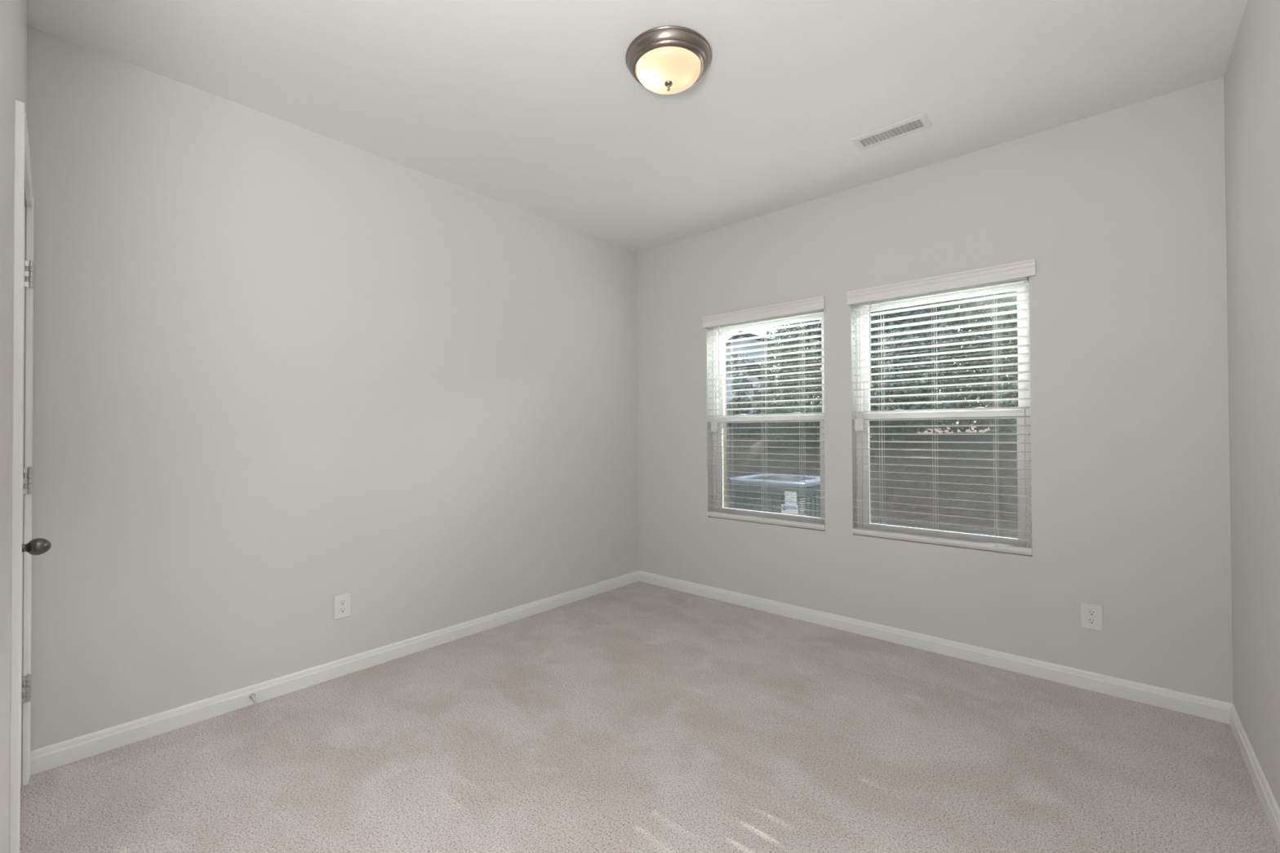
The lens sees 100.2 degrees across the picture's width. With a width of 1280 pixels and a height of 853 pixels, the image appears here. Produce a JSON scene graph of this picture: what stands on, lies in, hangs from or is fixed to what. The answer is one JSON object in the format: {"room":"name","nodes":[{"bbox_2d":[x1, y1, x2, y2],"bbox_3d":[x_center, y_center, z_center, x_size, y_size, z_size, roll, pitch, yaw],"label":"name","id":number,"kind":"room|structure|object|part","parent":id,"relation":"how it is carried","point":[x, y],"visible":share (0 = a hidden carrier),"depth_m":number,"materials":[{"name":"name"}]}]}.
{"room":"empty bedroom","nodes":[
{"label":"empty bedroom","id":0,"kind":"room"},
{"bbox_2d":[0,0,28,852],"bbox_3d":[-1.711,-0.110,1.382,1.550,2.740,0.123,-1,-1,43],"label":"wall","id":1,"kind":"structure","parent":0,"point":[14,25],"depth_m":1.23,"materials":[{"name":"beige paint"}]},
{"bbox_2d":[8,100,51,852],"bbox_3d":[-1.935,0.205,1.629,0.825,2.118,0.186,-1,-1,41],"label":"door","id":2,"kind":"structure","parent":1,"relation":"in","point":[23,547],"depth_m":1.39,"materials":[{"name":"white paint"}]},
{"bbox_3d":[-1.626,0.207,1.397,0.057,2.105,0.019,-1,-1,41],"label":"casing","id":3,"kind":"part","parent":2,"relation":"part of","materials":[{"name":"white paint"}]},
{"bbox_3d":[-1.913,0.724,1.645,0.480,0.640,0.004,-1,-1,43],"label":"panel","id":4,"kind":"part","parent":2,"relation":"part of","materials":[{"name":"white paint"}]},
{"bbox_3d":[-1.917,-0.206,1.654,0.480,0.860,0.004,-1,-1,43],"label":"panel","id":5,"kind":"part","parent":2,"relation":"part of","materials":[{"name":"white paint"}]},
{"bbox_3d":[-2.192,0.215,1.917,0.057,2.105,0.019,-1,-1,41],"label":"casing","id":6,"kind":"part","parent":2,"relation":"part of","materials":[{"name":"white paint"}]},
{"bbox_3d":[-1.913,-0.814,1.667,0.712,0.057,0.018,-1,-1,43],"label":"casing","id":7,"kind":"part","parent":2,"relation":"part of","materials":[{"name":"white paint"}]},
{"bbox_3d":[-1.681,0.334,1.480,0.064,0.064,0.072,-1,-1,41],"label":"knob","id":8,"kind":"part","parent":2,"relation":"part of","materials":[{"name":"grey metal"}]},
{"bbox_2d":[27,26,639,751],"bbox_3d":[-1.868,-0.098,2.487,0.150,2.740,5.765,-1,-1,41],"label":"wall","id":9,"kind":"structure","parent":0,"point":[282,369],"depth_m":2.54,"materials":[{"name":"beige paint"}]},
{"bbox_2d":[30,570,639,775],"bbox_3d":[-1.117,1.233,3.196,0.012,0.084,3.365,-1,-1,41],"label":"baseboard","id":10,"kind":"structure","parent":9,"relation":"attached to","point":[55,755],"depth_m":2.52,"materials":[{"name":"white paint"}]},
{"bbox_2d":[248,693,257,703],"bbox_3d":[-1.745,1.231,2.421,0.072,0.026,0.024,-1,-1,41],"label":"door stop","id":11,"kind":"object","parent":10,"relation":"attached to","point":[252,695],"visible":1,"depth_m":2.42,"materials":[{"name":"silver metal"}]},
{"bbox_2d":[333,592,351,619],"bbox_3d":[-1.524,0.921,2.743,0.008,0.121,0.080,-1,-1,41],"label":"wall outlet","id":12,"kind":"object","parent":9,"relation":"attached to","point":[342,602],"visible":1,"depth_m":2.74,"materials":[{"name":"plastic"}]},
{"bbox_2d":[339,606,346,613],"bbox_3d":[-1.522,0.940,2.741,0.003,0.028,0.034,-1,-1,41],"label":"receptacle","id":13,"kind":"object","parent":12,"relation":"attached to","point":[342,609],"depth_m":2.74,"materials":[{"name":"plastic"}]},
{"bbox_2d":[339,599,346,605],"bbox_3d":[-1.522,0.901,2.741,0.003,0.028,0.034,-1,-1,41],"label":"receptacle","id":14,"kind":"object","parent":12,"relation":"attached to","point":[342,602],"depth_m":2.74,"materials":[{"name":"plastic"}]},
{"bbox_2d":[26,0,1248,253],"bbox_3d":[-0.615,-1.546,1.290,3.740,0.120,5.915,-1,-1,41],"label":"ceiling","id":15,"kind":"structure","parent":0,"point":[535,107],"depth_m":2.28,"materials":[{"name":"paint"}]},
{"bbox_2d":[625,25,711,94],"bbox_3d":[0.114,-1.412,2.145,0.345,0.134,0.345,-1,-1,41],"label":"ceiling lamp","id":16,"kind":"object","parent":15,"relation":"attached to","point":[668,60],"visible":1,"depth_m":2.06,"materials":[{"name":"beige glass"}]},
{"bbox_3d":[0.114,-1.408,2.145,0.258,0.063,0.258,-1,-1,41],"label":"lamp shade","id":17,"kind":"part","parent":16,"relation":"part of","materials":[{"name":"white glass"}]},
{"bbox_2d":[850,112,933,151],"bbox_3d":[1.263,-1.476,2.693,0.347,0.007,0.145,-1,-1,41],"label":"ceiling vent","id":18,"kind":"object","parent":15,"relation":"in","point":[919,122],"visible":1,"depth_m":2.68,"materials":[{"name":"metal"}]},
{"bbox_3d":[1.264,-1.478,2.696,0.287,0.001,0.085,-1,-1,41],"label":"damper plate","id":19,"kind":"part","parent":18,"relation":"part of","materials":[{"name":"white metal"}]},
{"bbox_2d":[19,581,1279,852],"bbox_3d":[-0.625,1.314,1.238,3.740,0.120,5.850,-1,-1,41],"label":"floor","id":20,"kind":"structure","parent":0,"point":[639,717],"depth_m":2.01,"materials":[{"name":"carpet"}]},
{"bbox_2d":[637,76,1232,703],"bbox_3d":[1.293,-0.102,3.432,3.340,2.740,0.165,-1,-1,41],"label":"wall","id":21,"kind":"structure","parent":0,"point":[1120,213],"depth_m":2.66,"materials":[{"name":"beige paint"}]},
{"bbox_2d":[711,312,825,524],"bbox_3d":[0.935,-0.053,3.827,0.902,1.459,0.145,-1,-1,41],"label":"window","id":22,"kind":"structure","parent":21,"relation":"in","point":[716,474],"depth_m":4.00,"materials":[{"name":"white plastic"}]},
{"bbox_3d":[0.962,-0.053,3.857,0.902,1.459,0.065,-1,-1,41],"label":"exterior trim","id":23,"kind":"part","parent":22,"relation":"part of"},
{"bbox_2d":[702,295,825,530],"bbox_3d":[0.847,-0.076,3.729,0.930,1.496,0.093,-1,-1,41],"label":"window blind","id":24,"kind":"object","parent":22,"relation":"attached to","point":[800,308],"visible":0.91,"depth_m":3.70,"materials":[{"name":"white plastic"}]},
{"bbox_3d":[0.550,-0.384,3.966,0.022,0.710,0.002,-1,-1,41],"label":"lift cord","id":25,"kind":"part","parent":24,"relation":"part of","materials":[{"name":"white fabric"}]},
{"bbox_3d":[0.659,-0.050,3.920,0.014,1.376,0.057,-1,-1,41],"label":"ladder cord","id":26,"kind":"part","parent":24,"relation":"part of","materials":[{"name":"white fabric"}]},
{"bbox_3d":[0.867,-0.053,3.736,0.014,1.376,0.057,-1,-1,41],"label":"ladder cord","id":27,"kind":"part","parent":24,"relation":"part of","materials":[{"name":"white fabric"}]},
{"bbox_3d":[0.861,0.653,3.732,0.892,0.037,0.059,-1,-1,41],"label":"rail","id":28,"kind":"part","parent":24,"relation":"part of","materials":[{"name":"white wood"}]},
{"bbox_3d":[1.076,-0.056,3.551,0.014,1.376,0.057,-1,-1,41],"label":"ladder cord","id":29,"kind":"part","parent":24,"relation":"part of","materials":[{"name":"white fabric"}]},
{"bbox_3d":[0.908,0.283,3.791,0.836,0.724,0.030,-1,-1,41],"label":"sash","id":30,"kind":"part","parent":22,"relation":"part of","materials":[{"name":"white plastic"}]},
{"bbox_3d":[0.926,-0.392,3.821,0.840,0.713,0.024,-1,-1,41],"label":"sash","id":31,"kind":"part","parent":22,"relation":"part of","materials":[{"name":"white plastic"}]},
{"bbox_2d":[639,570,1232,724],"bbox_3d":[1.240,1.225,3.352,3.340,0.084,0.012,-1,-1,41],"label":"baseboard","id":32,"kind":"structure","parent":21,"relation":"attached to","point":[1199,706],"depth_m":2.84,"materials":[{"name":"white paint"}]},
{"bbox_2d":[855,276,1031,546],"bbox_3d":[1.739,-0.064,3.118,0.898,1.459,0.145,-1,-1,41],"label":"window","id":33,"kind":"structure","parent":21,"relation":"in","point":[1024,411],"depth_m":2.99,"materials":[{"name":"white plastic"}]},
{"bbox_2d":[846,258,1035,555],"bbox_3d":[1.658,-0.087,3.014,0.936,1.496,0.093,-1,-1,41],"label":"window blind","id":34,"kind":"object","parent":33,"relation":"attached to","point":[1020,271],"visible":0.98,"depth_m":2.98,"materials":[{"name":"white plastic"}]},
{"bbox_3d":[1.338,-0.394,3.271,0.022,0.710,0.002,-1,-1,41],"label":"lift cord","id":35,"kind":"part","parent":34,"relation":"part of","materials":[{"name":"white fabric"}]},
{"bbox_3d":[1.454,-0.060,3.218,0.014,1.376,0.057,-1,-1,41],"label":"ladder cord","id":36,"kind":"part","parent":34,"relation":"part of","materials":[{"name":"white fabric"}]},
{"bbox_3d":[1.669,-0.063,3.029,0.014,1.376,0.057,-1,-1,41],"label":"ladder cord","id":37,"kind":"part","parent":34,"relation":"part of","materials":[{"name":"white fabric"}]},
{"bbox_3d":[1.665,0.643,3.023,0.888,0.037,0.059,-1,-1,41],"label":"rail","id":38,"kind":"part","parent":34,"relation":"part of","materials":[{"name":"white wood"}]},
{"bbox_3d":[1.885,-0.066,2.837,0.014,1.376,0.057,-1,-1,41],"label":"ladder cord","id":39,"kind":"part","parent":34,"relation":"part of","materials":[{"name":"white fabric"}]},
{"bbox_3d":[1.730,-0.402,3.112,0.836,0.713,0.024,-1,-1,41],"label":"sash","id":40,"kind":"part","parent":33,"relation":"part of","materials":[{"name":"white plastic"}]},
{"bbox_3d":[1.712,0.273,3.082,0.832,0.724,0.030,-1,-1,41],"label":"sash","id":41,"kind":"part","parent":33,"relation":"part of","materials":[{"name":"white plastic"}]},
{"bbox_2d":[1080,602,1102,631],"bbox_3d":[2.153,0.907,2.551,0.080,0.121,0.008,-1,-1,41],"label":"wall outlet","id":42,"kind":"object","parent":21,"relation":"attached to","point":[1091,615],"visible":1,"depth_m":2.55,"materials":[{"name":"plastic"}]},
{"bbox_2d":[1087,617,1096,624],"bbox_3d":[2.151,0.927,2.549,0.034,0.028,0.003,-1,-1,41],"label":"receptacle","id":43,"kind":"object","parent":42,"relation":"attached to","point":[1090,620],"depth_m":2.55,"materials":[{"name":"plastic"}]},
{"bbox_2d":[1087,609,1096,616],"bbox_3d":[2.151,0.888,2.549,0.034,0.028,0.003,-1,-1,41],"label":"receptacle","id":44,"kind":"object","parent":42,"relation":"attached to","point":[1090,612],"depth_m":2.55,"materials":[{"name":"plastic"}]},
{"bbox_2d":[1223,0,1279,809],"bbox_3d":[0.749,-0.132,0.178,0.150,2.740,5.765,-1,-1,41],"label":"wall","id":45,"kind":"structure","parent":0,"point":[1251,77],"depth_m":1.83,"materials":[{"name":"beige paint"}]},
{"bbox_2d":[1229,703,1279,849],"bbox_3d":[0.639,1.196,0.157,0.012,0.084,5.600,-1,-1,41],"label":"baseboard","id":46,"kind":"structure","parent":45,"relation":"attached to","point":[1271,809],"depth_m":1.83,"materials":[{"name":"white paint"}]},
{"label":"outside","id":47,"kind":"structure","parent":0,"visible":0},
{"bbox_2d":[726,505,1017,538],"bbox_3d":[0.032,1.571,8.282,23.000,0.100,5.415,-1,-1,41],"label":"lawn","id":48,"kind":"structure","parent":47,"point":[984,533],"depth_m":7.79,"materials":[{"name":"green plant"}]},
{"bbox_3d":[1.423,1.456,5.331,0.959,0.060,0.960,-1,-1,41],"label":"pad","id":49,"kind":"object","parent":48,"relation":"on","visible":0},
{"bbox_2d":[728,473,820,517],"bbox_3d":[1.420,0.959,5.336,0.811,0.935,0.813,-1,-1,41],"label":"air conditioner","id":50,"kind":"object","parent":49,"relation":"on","point":[768,477],"visible":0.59,"depth_m":5.01,"materials":[{"name":"metal"}]},
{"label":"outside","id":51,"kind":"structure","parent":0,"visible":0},
{"bbox_2d":[726,426,1017,534],"bbox_3d":[5.151,0.794,14.849,26.000,1.648,12.000,-1,-1,41],"label":"fence","id":52,"kind":"object","parent":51,"point":[952,504],"visible":0.09,"depth_m":9.50,"materials":[{"name":"grey wood"}]},
{"bbox_2d":[725,353,754,436],"bbox_3d":[2.978,-0.922,15.758,1.008,2.504,1.436,0,-1,-11],"label":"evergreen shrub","id":53,"kind":"object","parent":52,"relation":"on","point":[734,362],"visible":0.62,"depth_m":15.59,"materials":[{"name":"green plant"}]},
{"bbox_2d":[725,331,774,431],"bbox_3d":[2.748,-1.374,21.718,4.750,4.030,2.900,-1,-1,41],"label":"neighbor house","id":54,"kind":"structure","parent":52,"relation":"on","point":[744,335],"depth_m":19.68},
{"bbox_2d":[745,360,774,437],"bbox_3d":[3.277,-0.698,14.141,0.864,2.116,0.880,-1,-1,41],"label":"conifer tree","id":55,"kind":"object","parent":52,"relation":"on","point":[755,366],"visible":0.27,"depth_m":14.09,"materials":[{"name":"green plant"}]},
{"bbox_2d":[750,323,822,448],"bbox_3d":[3.506,-0.959,12.692,2.056,2.927,1.879,-1,-1,41],"label":"tree","id":56,"kind":"object","parent":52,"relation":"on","point":[792,403],"visible":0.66,"depth_m":12.24,"materials":[{"name":"green plant"}]},
{"bbox_2d":[778,301,959,425],"bbox_3d":[8.512,-4.579,21.223,4.906,9.329,6.542,0,-1,-23],"label":"shade tree","id":57,"kind":"object","parent":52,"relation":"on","point":[813,326],"visible":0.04,"depth_m":22.07,"materials":[{"name":"green plant"}]},
{"bbox_2d":[869,304,968,443],"bbox_3d":[5.301,-1.238,11.177,2.566,3.235,2.201,-1,-1,41],"label":"tree","id":58,"kind":"object","parent":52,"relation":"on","point":[927,342],"visible":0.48,"depth_m":10.74,"materials":[{"name":"green plant"}]},
{"bbox_2d":[871,293,1017,432],"bbox_3d":[9.290,-4.477,13.072,5.089,9.348,7.857,0,-1,-22],"label":"shade tree","id":59,"kind":"object","parent":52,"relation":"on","point":[965,322],"visible":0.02,"depth_m":13.37,"materials":[{"name":"green plant"}]},
{"bbox_2d":[968,290,1017,450],"bbox_3d":[6.918,-1.217,9.448,2.105,3.277,2.334,-1,-1,41],"label":"evergreen shrub","id":60,"kind":"object","parent":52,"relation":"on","point":[1007,403],"visible":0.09,"depth_m":9.40,"materials":[{"name":"green plant"}]}
]}

